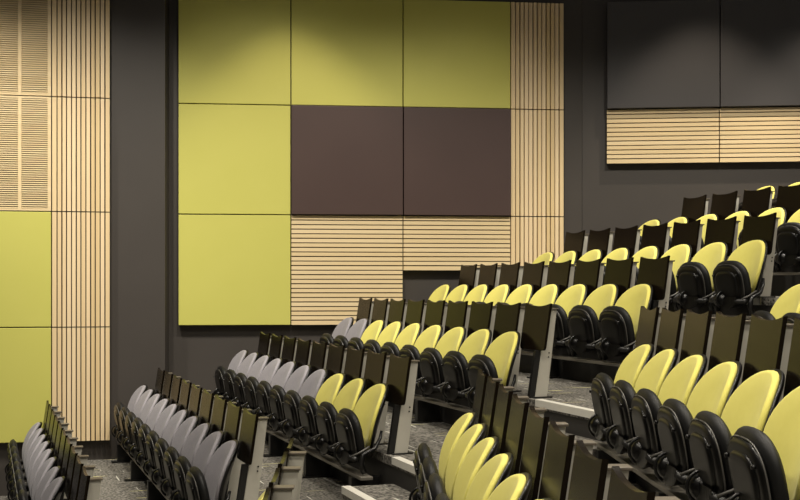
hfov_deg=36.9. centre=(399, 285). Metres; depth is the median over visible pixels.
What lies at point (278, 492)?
folding table
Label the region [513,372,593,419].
floor
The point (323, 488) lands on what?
floor
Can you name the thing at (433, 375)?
seat cushion
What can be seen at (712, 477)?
seat cushion
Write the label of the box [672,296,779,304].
floor
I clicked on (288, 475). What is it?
folding table
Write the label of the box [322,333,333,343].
seat cushion
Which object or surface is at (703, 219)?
seat
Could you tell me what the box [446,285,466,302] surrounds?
backrest cushion
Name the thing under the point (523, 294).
backrest cushion
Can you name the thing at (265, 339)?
folding table
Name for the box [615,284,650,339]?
backrest cushion
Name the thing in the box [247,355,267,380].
backrest cushion
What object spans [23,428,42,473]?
backrest cushion
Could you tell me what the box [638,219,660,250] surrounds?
seat
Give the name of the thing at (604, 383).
seat cushion
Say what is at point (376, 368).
folding table
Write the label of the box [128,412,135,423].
seat cushion
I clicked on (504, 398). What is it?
folding table
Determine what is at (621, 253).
backrest cushion
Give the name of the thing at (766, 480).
seat cushion
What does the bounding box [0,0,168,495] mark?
wall
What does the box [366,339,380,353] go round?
seat cushion
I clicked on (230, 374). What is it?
seat cushion
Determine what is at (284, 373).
backrest cushion
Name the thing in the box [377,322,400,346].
backrest cushion
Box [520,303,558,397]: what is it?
folding table
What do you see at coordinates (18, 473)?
seat cushion
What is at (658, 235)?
folding table
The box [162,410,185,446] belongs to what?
backrest cushion
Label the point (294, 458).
folding table
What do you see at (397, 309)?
folding table
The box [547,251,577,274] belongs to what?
seat
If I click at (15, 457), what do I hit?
seat cushion
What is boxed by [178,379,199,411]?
folding table
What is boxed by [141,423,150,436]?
seat cushion
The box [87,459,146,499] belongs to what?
floor
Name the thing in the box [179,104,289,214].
wall panel
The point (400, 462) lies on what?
trim
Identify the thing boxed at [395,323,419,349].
backrest cushion
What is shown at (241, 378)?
seat cushion
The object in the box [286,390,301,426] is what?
seat cushion
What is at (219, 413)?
folding table
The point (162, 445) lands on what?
seat cushion
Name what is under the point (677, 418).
seat cushion
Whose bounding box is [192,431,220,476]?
backrest cushion
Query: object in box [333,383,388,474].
seat
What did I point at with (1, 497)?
floor
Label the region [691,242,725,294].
backrest cushion
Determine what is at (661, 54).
wall panel
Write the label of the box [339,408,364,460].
seat cushion
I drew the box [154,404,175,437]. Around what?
backrest cushion
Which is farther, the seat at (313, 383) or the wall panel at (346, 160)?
the wall panel at (346, 160)
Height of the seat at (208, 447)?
0.616 m
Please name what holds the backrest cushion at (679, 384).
on the seat at (679, 384)
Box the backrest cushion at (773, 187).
[758,186,774,198]
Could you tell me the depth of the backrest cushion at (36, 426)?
12.77 m
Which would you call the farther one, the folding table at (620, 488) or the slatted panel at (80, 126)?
the slatted panel at (80, 126)
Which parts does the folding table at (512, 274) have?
post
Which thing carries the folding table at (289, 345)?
on the floor at (434, 435)
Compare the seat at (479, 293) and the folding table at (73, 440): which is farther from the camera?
the seat at (479, 293)
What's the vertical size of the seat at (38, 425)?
0.616 m
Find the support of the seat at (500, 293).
on the rail at (554, 359)
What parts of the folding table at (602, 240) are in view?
post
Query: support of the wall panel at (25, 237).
attached to the wall at (139, 29)
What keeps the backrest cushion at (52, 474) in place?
on the seat at (53, 473)
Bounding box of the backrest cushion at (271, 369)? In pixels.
[258,358,280,384]
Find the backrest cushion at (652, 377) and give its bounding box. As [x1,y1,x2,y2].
[634,349,674,395]
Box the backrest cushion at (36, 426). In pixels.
[22,422,39,464]
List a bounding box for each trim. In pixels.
[265,424,417,491]
[342,486,375,499]
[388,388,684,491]
[392,456,415,474]
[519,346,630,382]
[535,399,594,417]
[668,303,773,315]
[771,264,799,295]
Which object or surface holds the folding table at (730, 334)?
on the floor at (572, 392)
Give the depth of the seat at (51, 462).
9.97 m
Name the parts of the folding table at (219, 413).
post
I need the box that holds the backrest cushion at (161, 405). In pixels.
[147,399,167,430]
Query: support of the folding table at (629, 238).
on the floor at (757, 301)
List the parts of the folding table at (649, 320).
post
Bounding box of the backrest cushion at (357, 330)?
[346,319,366,341]
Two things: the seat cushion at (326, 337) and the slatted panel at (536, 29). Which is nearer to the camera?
the seat cushion at (326, 337)
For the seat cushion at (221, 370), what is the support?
on the seat at (238, 359)
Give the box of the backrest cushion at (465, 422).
[439,413,472,485]
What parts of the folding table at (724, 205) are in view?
post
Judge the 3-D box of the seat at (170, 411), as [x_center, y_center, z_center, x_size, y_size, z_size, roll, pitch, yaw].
[-2.198,1.381,10.889,0.371,0.616,0.526,0,0,-26]
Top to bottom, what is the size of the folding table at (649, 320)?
0.695 m
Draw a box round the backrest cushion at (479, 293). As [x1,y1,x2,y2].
[464,284,486,304]
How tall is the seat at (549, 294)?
0.616 m
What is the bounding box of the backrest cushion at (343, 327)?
[332,317,351,338]
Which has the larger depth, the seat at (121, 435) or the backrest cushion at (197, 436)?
the seat at (121, 435)
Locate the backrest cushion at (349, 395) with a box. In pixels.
[333,378,362,412]
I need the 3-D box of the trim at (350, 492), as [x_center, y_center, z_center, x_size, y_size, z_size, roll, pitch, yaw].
[-0.193,1.389,7.679,0.061,0.051,1.082,0,0,-19]
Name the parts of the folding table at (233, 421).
post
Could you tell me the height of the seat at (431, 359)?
0.616 m
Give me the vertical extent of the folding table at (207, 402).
0.695 m
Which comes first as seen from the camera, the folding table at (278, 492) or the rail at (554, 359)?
the folding table at (278, 492)
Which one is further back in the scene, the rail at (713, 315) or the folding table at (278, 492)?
the rail at (713, 315)
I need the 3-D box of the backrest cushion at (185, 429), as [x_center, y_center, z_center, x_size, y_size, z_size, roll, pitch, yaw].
[-1.768,1.318,9.873,0.180,0.481,0.492,0,0,-19]
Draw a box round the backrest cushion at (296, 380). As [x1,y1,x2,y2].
[284,365,308,393]
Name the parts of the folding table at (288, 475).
post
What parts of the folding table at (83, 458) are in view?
post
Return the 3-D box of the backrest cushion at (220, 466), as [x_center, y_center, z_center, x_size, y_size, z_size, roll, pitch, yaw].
[-1.231,1.318,8.322,0.180,0.481,0.492,0,0,-19]
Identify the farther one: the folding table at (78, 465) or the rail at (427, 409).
the rail at (427, 409)
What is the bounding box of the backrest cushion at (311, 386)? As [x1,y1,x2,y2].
[299,369,324,398]
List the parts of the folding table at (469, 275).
post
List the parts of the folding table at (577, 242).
post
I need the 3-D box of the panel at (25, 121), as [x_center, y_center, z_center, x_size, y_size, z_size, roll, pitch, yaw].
[-4.424,-1.435,12.959,1.268,1.238,0.086,0,0,-12]
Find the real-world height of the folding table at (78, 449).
0.695 m
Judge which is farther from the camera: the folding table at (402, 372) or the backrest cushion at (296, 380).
the backrest cushion at (296, 380)
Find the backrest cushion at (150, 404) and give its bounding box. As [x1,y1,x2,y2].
[140,394,159,423]
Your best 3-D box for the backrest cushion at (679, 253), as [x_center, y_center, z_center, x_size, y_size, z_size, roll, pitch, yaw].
[2.503,-0.138,10.899,0.180,0.481,0.492,0,0,-19]
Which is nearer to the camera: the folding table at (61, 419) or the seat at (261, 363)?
the folding table at (61, 419)
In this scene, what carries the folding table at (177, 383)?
on the floor at (323, 488)
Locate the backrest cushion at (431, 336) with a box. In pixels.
[414,325,440,353]
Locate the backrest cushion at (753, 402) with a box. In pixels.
[721,370,779,435]
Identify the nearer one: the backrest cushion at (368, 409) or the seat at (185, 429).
the backrest cushion at (368, 409)
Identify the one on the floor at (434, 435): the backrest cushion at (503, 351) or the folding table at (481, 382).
the folding table at (481, 382)
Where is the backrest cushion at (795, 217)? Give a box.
[787,209,799,222]
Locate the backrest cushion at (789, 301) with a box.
[770,284,799,318]
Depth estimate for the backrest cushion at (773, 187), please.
13.14 m
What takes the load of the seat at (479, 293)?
on the rail at (554, 359)
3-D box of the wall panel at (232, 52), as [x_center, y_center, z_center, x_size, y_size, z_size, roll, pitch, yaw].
[-1.879,-2.685,13.654,1.258,1.238,0.090,0,0,-6]
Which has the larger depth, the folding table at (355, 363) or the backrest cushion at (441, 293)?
the backrest cushion at (441, 293)
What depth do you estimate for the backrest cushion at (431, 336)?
10.76 m
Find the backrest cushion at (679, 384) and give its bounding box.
[658,355,702,405]
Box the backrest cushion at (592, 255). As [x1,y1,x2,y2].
[575,250,600,265]
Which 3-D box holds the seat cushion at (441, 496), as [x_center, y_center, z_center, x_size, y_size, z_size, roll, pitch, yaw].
[0.212,1.072,5.072,0.125,0.376,0.460,0,0,-2]
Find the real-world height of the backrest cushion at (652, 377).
0.481 m
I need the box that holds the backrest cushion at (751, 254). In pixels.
[727,240,764,292]
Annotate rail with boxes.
[111,442,170,499]
[263,425,378,485]
[411,394,471,422]
[521,351,621,378]
[596,442,693,499]
[683,313,750,319]
[773,272,799,284]
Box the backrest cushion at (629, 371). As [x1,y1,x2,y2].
[614,344,650,387]
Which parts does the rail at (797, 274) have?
leg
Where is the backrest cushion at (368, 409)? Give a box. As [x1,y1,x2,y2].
[354,384,385,450]
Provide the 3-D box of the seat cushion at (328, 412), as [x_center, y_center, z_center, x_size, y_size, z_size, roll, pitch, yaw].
[-0.529,1.072,9.161,0.125,0.376,0.460,0,0,-19]
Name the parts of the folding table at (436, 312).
post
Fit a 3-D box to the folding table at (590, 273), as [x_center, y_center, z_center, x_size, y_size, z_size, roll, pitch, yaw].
[1.635,0.113,10.516,0.232,0.695,0.414,0,0,-19]
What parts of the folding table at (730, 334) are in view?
post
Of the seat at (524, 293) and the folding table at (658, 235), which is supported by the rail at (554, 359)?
the seat at (524, 293)
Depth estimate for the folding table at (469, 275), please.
13.02 m
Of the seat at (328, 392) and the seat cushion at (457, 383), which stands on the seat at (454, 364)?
the seat cushion at (457, 383)
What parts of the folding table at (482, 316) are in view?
post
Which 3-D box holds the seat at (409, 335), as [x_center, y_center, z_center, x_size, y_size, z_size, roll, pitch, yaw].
[0.009,0.653,11.198,0.371,0.616,0.526,0,0,-26]
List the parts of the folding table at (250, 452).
post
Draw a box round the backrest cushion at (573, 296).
[555,284,584,315]
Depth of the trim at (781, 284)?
11.20 m
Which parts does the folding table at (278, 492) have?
post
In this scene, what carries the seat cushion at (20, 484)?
on the seat at (51, 462)
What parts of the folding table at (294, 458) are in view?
post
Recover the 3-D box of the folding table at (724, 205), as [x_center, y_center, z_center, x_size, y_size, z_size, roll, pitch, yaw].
[3.321,-0.616,12.328,0.232,0.695,0.414,0,0,-19]
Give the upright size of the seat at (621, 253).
0.616 m
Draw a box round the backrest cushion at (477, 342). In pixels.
[459,329,488,362]
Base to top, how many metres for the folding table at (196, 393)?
0.695 m
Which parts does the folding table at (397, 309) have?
post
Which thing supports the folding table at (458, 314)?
on the floor at (572, 392)
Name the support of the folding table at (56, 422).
on the floor at (113, 485)
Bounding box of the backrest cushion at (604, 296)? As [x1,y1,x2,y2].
[583,284,615,319]
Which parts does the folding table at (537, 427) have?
post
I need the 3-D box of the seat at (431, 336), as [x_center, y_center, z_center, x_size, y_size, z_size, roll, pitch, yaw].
[0.186,0.653,10.686,0.371,0.616,0.526,0,0,-26]
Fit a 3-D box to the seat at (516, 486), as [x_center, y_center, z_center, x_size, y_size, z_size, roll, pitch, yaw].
[0.310,1.017,4.531,0.371,0.616,0.526,0,0,-8]
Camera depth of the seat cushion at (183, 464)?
8.65 m
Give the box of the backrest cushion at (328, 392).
[315,374,342,404]
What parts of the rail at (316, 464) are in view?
foot plate, leg, leg, foot plate, leg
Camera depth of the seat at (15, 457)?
11.58 m
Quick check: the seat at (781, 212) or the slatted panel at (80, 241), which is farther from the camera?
the slatted panel at (80, 241)
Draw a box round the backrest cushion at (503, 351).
[485,331,517,385]
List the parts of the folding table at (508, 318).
post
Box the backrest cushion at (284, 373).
[271,362,293,388]
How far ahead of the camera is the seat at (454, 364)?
9.58 m
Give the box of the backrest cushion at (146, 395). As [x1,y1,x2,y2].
[133,389,151,417]
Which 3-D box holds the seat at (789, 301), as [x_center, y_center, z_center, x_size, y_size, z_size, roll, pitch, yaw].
[2.406,0.289,7.611,0.371,0.616,0.526,0,0,-8]
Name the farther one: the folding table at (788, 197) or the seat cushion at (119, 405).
the seat cushion at (119, 405)
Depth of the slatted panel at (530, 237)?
14.01 m
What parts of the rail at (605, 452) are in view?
leg, leg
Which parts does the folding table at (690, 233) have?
post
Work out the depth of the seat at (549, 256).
13.50 m
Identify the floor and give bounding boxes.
[0,496,10,499]
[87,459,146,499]
[244,440,348,499]
[368,406,647,491]
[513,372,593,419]
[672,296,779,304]
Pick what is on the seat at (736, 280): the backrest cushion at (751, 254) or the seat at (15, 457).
the backrest cushion at (751, 254)
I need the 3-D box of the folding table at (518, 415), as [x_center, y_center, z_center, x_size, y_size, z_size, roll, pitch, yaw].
[0.509,0.841,5.275,0.232,0.695,0.414,0,0,-2]
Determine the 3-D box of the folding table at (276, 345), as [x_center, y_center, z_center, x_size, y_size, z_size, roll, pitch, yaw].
[-1.269,0.841,12.223,0.232,0.695,0.414,0,0,-19]
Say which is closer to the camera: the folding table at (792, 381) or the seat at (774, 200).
the folding table at (792, 381)
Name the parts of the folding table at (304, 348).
post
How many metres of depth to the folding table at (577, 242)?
13.01 m
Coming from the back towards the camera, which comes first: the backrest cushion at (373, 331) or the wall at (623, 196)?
the wall at (623, 196)
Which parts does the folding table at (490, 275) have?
post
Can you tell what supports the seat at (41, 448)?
on the rail
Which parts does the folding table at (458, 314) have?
post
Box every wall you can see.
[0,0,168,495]
[169,0,581,393]
[582,0,799,252]
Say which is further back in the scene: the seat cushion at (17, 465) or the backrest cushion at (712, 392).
the seat cushion at (17, 465)
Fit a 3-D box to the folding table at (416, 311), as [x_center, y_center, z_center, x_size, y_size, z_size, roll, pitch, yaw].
[0.137,0.476,11.503,0.232,0.695,0.414,0,0,-19]
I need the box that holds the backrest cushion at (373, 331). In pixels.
[361,320,382,343]
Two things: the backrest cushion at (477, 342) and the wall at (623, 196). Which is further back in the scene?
the wall at (623, 196)
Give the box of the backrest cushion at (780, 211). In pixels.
[758,208,784,249]
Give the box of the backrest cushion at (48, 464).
[31,457,54,499]
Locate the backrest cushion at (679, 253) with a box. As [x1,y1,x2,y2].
[661,244,689,294]
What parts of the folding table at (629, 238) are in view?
post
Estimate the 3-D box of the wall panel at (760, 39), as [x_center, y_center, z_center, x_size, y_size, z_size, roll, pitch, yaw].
[4.337,-2.685,13.819,1.278,1.238,0.140,0,0,7]
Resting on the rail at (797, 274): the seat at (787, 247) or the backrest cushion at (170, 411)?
the seat at (787, 247)
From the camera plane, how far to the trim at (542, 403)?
8.22 m
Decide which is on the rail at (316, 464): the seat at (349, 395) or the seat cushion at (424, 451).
the seat at (349, 395)
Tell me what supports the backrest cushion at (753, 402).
on the seat at (753, 402)
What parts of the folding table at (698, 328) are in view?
post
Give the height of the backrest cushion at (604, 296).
0.481 m
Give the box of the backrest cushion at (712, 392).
[687,362,736,418]
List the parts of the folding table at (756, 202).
post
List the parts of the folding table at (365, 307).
post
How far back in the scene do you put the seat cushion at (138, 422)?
11.24 m
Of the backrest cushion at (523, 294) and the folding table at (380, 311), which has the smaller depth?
the backrest cushion at (523, 294)
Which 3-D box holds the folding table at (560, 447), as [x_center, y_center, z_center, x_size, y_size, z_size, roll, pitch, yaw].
[0.542,0.841,4.176,0.232,0.695,0.414,0,0,-2]
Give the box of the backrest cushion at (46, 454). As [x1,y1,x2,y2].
[29,449,50,499]
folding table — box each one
[42,400,58,433]
[45,405,61,440]
[47,411,64,448]
[50,416,68,456]
[53,423,72,466]
[57,430,77,476]
[60,437,82,499]
[63,446,88,499]
[70,456,95,499]
[77,466,102,499]
[154,368,172,394]
[161,371,180,399]
[169,375,189,411]
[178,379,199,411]
[187,384,210,426]
[198,389,222,425]
[209,394,236,434]
[222,401,251,499]
[236,408,268,499]
[258,332,270,358]
[262,487,270,499]
[268,468,294,499]
[269,334,283,362]
[278,452,300,499]
[281,336,297,366]
[285,438,306,499]
[295,338,312,370]
[309,340,328,375]
[326,343,346,379]
[343,346,366,386]
[356,298,373,325]
[364,349,389,444]
[371,298,389,329]
[386,353,419,454]
[387,299,407,331]
[404,299,426,333]
[423,300,447,336]
[444,300,470,340]
[458,264,479,292]
[467,301,496,343]
[472,369,502,424]
[478,263,500,293]
[481,376,514,438]
[491,384,528,455]
[492,302,524,391]
[498,262,523,294]
[504,394,546,476]
[519,406,568,499]
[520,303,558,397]
[521,261,548,296]
[538,421,596,499]
[546,260,575,296]
[563,230,588,261]
[568,440,632,499]
[573,259,605,298]
[587,228,614,261]
[603,257,638,299]
[607,466,679,499]
[612,225,641,257]
[635,306,660,357]
[637,256,674,311]
[640,223,671,257]
[655,308,685,364]
[671,220,704,261]
[679,309,714,375]
[681,195,709,222]
[704,216,740,260]
[707,312,750,387]
[710,191,740,219]
[741,212,779,297]
[741,314,793,403]
[742,186,773,216]
[776,184,799,219]
[783,317,799,397]
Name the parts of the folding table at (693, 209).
post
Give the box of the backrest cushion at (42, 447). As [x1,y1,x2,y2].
[27,441,47,486]
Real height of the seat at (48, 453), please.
0.616 m
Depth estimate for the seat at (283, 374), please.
11.15 m
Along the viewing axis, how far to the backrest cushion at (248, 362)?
12.85 m
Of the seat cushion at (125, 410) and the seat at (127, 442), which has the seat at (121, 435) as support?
the seat cushion at (125, 410)
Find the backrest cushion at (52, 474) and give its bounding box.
[35,467,57,499]
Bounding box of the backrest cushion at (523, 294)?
[505,284,531,304]
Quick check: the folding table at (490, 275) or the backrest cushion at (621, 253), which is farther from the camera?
the folding table at (490, 275)
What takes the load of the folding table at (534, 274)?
on the floor
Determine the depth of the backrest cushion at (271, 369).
11.83 m
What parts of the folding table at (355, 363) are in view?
post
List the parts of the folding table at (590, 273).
post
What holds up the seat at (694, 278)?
on the rail at (713, 315)
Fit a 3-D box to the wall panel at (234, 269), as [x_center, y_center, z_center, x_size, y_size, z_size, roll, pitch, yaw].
[-1.879,-0.180,13.654,1.258,1.248,0.090,0,0,-6]
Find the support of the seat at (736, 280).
on the rail at (713, 315)
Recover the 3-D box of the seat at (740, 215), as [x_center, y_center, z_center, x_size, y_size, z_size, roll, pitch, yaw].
[3.248,-0.439,11.863,0.371,0.616,0.526,0,0,-26]
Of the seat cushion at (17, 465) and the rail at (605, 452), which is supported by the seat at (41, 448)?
the seat cushion at (17, 465)
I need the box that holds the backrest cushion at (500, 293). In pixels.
[484,284,507,305]
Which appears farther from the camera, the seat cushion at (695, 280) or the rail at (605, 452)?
the seat cushion at (695, 280)
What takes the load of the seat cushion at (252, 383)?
on the seat at (271, 369)
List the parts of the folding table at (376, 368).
post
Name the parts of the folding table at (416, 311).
post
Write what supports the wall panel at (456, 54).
attached to the wall at (196, 352)
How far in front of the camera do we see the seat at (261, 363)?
12.17 m
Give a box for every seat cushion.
[10,439,17,447]
[11,446,18,454]
[12,453,20,463]
[13,461,22,472]
[15,469,24,482]
[16,479,26,492]
[18,489,27,499]
[116,402,123,411]
[122,406,129,416]
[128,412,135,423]
[134,417,143,429]
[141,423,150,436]
[149,430,159,445]
[157,438,168,454]
[167,446,179,463]
[177,456,191,476]
[189,466,209,499]
[217,366,225,378]
[226,369,236,382]
[236,373,246,401]
[247,376,258,406]
[259,380,271,412]
[272,385,285,419]
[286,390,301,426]
[302,395,318,434]
[319,401,337,442]
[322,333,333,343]
[336,335,347,348]
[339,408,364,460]
[349,337,363,349]
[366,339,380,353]
[383,342,399,356]
[402,344,421,381]
[418,443,432,462]
[422,457,438,481]
[423,347,444,385]
[428,473,446,499]
[435,493,449,499]
[445,351,469,397]
[471,354,497,377]
[552,304,570,346]
[571,305,600,349]
[595,373,613,424]
[602,306,634,353]
[614,380,635,436]
[636,388,661,451]
[663,398,693,473]
[669,271,676,303]
[680,262,711,304]
[694,411,733,497]
[717,260,750,305]
[733,426,789,499]
[754,311,775,319]
[777,222,799,228]
[783,312,799,319]
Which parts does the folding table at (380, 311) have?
post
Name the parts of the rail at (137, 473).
foot plate, leg, foot plate, leg, leg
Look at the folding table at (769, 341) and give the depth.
5.21 m
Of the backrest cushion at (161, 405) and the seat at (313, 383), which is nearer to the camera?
the seat at (313, 383)
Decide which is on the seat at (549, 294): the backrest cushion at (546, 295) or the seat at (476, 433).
the backrest cushion at (546, 295)
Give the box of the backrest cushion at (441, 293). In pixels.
[428,285,448,301]
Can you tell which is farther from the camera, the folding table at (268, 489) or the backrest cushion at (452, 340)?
the backrest cushion at (452, 340)
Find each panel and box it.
[0,0,51,96]
[0,95,51,210]
[0,211,51,326]
[0,328,51,442]
[52,0,109,98]
[52,97,109,211]
[52,212,109,326]
[52,327,109,440]
[179,0,289,105]
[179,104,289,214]
[179,215,289,324]
[291,0,402,106]
[291,105,402,214]
[291,215,402,324]
[403,0,509,108]
[403,107,510,215]
[403,216,509,269]
[510,2,563,109]
[510,217,563,265]
[511,109,563,216]
[607,0,719,109]
[607,108,718,163]
[719,0,799,107]
[719,107,799,162]
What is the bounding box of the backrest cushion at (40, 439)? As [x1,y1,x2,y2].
[25,434,44,477]
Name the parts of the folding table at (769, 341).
post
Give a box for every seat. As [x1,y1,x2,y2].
[5,422,41,473]
[5,428,44,481]
[6,434,47,491]
[7,441,50,499]
[12,448,53,499]
[13,457,56,499]
[15,466,60,499]
[41,476,65,499]
[111,385,147,438]
[116,389,154,444]
[122,393,161,452]
[128,398,169,459]
[135,403,178,467]
[143,409,187,477]
[151,416,198,487]
[160,423,210,498]
[171,431,223,499]
[184,440,238,499]
[213,350,247,395]
[222,352,258,401]
[232,355,269,408]
[243,358,282,414]
[254,361,295,430]
[267,365,310,437]
[281,369,327,445]
[297,373,345,452]
[314,378,365,463]
[319,317,353,345]
[333,318,368,348]
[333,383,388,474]
[346,320,384,349]
[363,321,402,353]
[379,323,421,356]
[399,324,442,395]
[409,412,476,499]
[417,326,465,401]
[417,423,486,499]
[422,436,498,499]
[424,284,450,302]
[435,453,513,499]
[437,284,468,303]
[440,329,491,407]
[455,284,488,304]
[465,331,520,407]
[476,284,510,305]
[488,472,531,499]
[495,284,533,305]
[521,284,559,348]
[532,252,554,266]
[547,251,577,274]
[552,284,587,355]
[565,284,618,359]
[573,249,602,283]
[587,344,653,441]
[595,284,652,359]
[601,248,629,285]
[606,348,678,453]
[627,354,707,468]
[633,246,658,285]
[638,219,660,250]
[650,244,691,311]
[653,361,741,497]
[668,217,688,249]
[673,242,727,312]
[685,369,784,499]
[696,214,718,249]
[709,239,767,314]
[724,386,799,499]
[726,211,750,248]
[738,186,775,211]
[738,207,786,270]
[749,284,799,319]
[771,182,799,222]
[774,209,799,271]
[783,312,799,323]
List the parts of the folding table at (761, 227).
foot plate, post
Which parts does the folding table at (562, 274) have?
post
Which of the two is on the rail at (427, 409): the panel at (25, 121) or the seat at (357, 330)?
the seat at (357, 330)
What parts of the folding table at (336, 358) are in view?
post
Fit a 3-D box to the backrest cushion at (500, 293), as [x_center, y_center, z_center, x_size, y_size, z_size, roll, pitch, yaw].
[0.973,0.226,11.980,0.180,0.481,0.492,0,0,-19]
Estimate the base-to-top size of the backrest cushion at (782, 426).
0.481 m
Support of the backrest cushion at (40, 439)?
on the seat at (15, 457)
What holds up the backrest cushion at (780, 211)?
on the seat at (781, 212)
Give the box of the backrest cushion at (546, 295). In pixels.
[529,284,556,305]
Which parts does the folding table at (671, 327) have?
post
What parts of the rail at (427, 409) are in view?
foot plate, leg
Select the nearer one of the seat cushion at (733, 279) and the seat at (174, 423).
the seat cushion at (733, 279)
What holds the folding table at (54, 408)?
on the floor at (113, 485)
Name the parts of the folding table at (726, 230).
post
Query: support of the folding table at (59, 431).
on the floor at (113, 485)
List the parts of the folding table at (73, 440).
post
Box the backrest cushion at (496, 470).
[465,454,508,499]
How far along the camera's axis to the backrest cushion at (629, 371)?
7.23 m
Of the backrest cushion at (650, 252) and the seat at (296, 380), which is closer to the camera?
the seat at (296, 380)
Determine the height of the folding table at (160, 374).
0.695 m
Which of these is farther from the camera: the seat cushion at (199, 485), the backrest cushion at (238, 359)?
the backrest cushion at (238, 359)
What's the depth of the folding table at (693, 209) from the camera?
12.80 m
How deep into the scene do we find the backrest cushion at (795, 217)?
10.99 m
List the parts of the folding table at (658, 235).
post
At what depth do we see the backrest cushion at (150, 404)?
12.04 m
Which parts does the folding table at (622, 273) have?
post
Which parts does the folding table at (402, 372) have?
foot plate, post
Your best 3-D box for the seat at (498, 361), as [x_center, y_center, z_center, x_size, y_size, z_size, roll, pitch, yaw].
[0.718,0.653,9.149,0.371,0.616,0.526,0,0,-26]
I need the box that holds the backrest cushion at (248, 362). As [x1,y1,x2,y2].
[237,353,256,376]
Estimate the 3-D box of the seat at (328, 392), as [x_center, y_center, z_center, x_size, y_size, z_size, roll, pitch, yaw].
[-0.631,1.017,9.704,0.371,0.616,0.526,0,0,-26]
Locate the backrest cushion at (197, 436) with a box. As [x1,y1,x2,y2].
[181,423,207,465]
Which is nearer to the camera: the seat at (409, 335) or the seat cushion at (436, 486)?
the seat cushion at (436, 486)
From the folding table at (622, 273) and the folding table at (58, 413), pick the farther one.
the folding table at (58, 413)
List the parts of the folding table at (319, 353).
post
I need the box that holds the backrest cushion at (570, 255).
[555,251,575,263]
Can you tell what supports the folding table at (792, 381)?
on the floor at (572, 392)
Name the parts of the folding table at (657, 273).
post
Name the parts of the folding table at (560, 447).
post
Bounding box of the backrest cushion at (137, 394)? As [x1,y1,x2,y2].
[127,385,145,411]
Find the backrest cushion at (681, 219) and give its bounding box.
[668,217,686,237]
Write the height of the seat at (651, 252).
0.616 m
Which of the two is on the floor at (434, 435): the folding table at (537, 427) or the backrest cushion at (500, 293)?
the folding table at (537, 427)
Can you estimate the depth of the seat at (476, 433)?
6.16 m
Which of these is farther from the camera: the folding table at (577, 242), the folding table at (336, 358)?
the folding table at (577, 242)
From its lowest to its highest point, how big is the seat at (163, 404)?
0.616 m
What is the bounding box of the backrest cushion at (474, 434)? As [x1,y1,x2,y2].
[445,424,482,499]
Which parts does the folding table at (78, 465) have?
post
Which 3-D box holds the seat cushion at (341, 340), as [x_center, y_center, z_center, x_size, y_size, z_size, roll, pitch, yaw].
[-0.599,0.708,12.701,0.125,0.376,0.460,0,0,-19]
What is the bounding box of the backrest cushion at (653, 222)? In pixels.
[639,220,658,235]
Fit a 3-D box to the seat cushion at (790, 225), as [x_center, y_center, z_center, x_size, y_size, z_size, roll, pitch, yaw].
[3.533,-0.384,10.790,0.125,0.376,0.460,0,0,-19]
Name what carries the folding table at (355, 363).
on the floor at (434, 435)
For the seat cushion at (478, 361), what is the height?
0.376 m
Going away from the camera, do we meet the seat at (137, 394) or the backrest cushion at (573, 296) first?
the backrest cushion at (573, 296)
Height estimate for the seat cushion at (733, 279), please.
0.376 m
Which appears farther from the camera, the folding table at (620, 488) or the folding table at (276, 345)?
the folding table at (276, 345)
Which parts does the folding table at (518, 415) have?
post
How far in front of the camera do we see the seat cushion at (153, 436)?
10.20 m
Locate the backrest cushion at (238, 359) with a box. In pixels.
[228,350,245,373]
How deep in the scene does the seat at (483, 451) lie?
5.62 m
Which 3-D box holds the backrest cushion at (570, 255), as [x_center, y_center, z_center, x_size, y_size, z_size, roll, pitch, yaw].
[1.784,-0.138,12.978,0.180,0.481,0.492,0,0,-19]
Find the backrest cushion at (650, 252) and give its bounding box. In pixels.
[633,246,656,268]
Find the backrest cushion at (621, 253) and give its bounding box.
[601,248,627,265]
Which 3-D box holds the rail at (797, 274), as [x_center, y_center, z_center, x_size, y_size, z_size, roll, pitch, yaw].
[3.126,-0.013,12.104,0.300,0.218,3.350,0,0,-19]
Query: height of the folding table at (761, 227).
0.695 m
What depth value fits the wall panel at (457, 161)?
13.86 m
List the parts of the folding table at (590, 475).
post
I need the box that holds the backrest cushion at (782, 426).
[763,386,799,499]
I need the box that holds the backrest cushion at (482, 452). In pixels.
[453,437,493,499]
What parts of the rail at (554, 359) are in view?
leg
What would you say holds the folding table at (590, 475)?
on the floor at (434, 435)
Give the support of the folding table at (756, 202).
on the floor
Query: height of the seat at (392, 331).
0.616 m
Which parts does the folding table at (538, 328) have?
foot plate, post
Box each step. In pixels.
[342,484,411,499]
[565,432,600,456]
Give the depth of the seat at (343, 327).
13.24 m
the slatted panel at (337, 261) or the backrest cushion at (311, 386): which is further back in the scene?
the slatted panel at (337, 261)
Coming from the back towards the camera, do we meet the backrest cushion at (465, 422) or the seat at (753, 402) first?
the backrest cushion at (465, 422)
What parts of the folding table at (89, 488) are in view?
post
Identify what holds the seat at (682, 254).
on the rail at (713, 315)
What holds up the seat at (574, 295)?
on the rail at (554, 359)
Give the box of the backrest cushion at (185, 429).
[171,416,196,455]
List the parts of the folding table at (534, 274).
post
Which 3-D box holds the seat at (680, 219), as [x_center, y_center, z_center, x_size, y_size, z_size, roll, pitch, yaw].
[2.889,-0.439,12.902,0.371,0.616,0.526,0,0,-26]
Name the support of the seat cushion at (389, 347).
on the seat at (409, 335)
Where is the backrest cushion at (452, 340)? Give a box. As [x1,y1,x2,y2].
[435,327,463,357]
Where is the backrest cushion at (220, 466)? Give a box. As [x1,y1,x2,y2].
[205,440,235,499]
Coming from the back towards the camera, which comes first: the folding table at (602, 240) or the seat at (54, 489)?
the folding table at (602, 240)
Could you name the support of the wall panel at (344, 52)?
attached to the wall at (196, 352)
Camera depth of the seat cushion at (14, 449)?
11.94 m
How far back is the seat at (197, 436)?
9.29 m
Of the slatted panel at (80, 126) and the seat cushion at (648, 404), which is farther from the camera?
the slatted panel at (80, 126)
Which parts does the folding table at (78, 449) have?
post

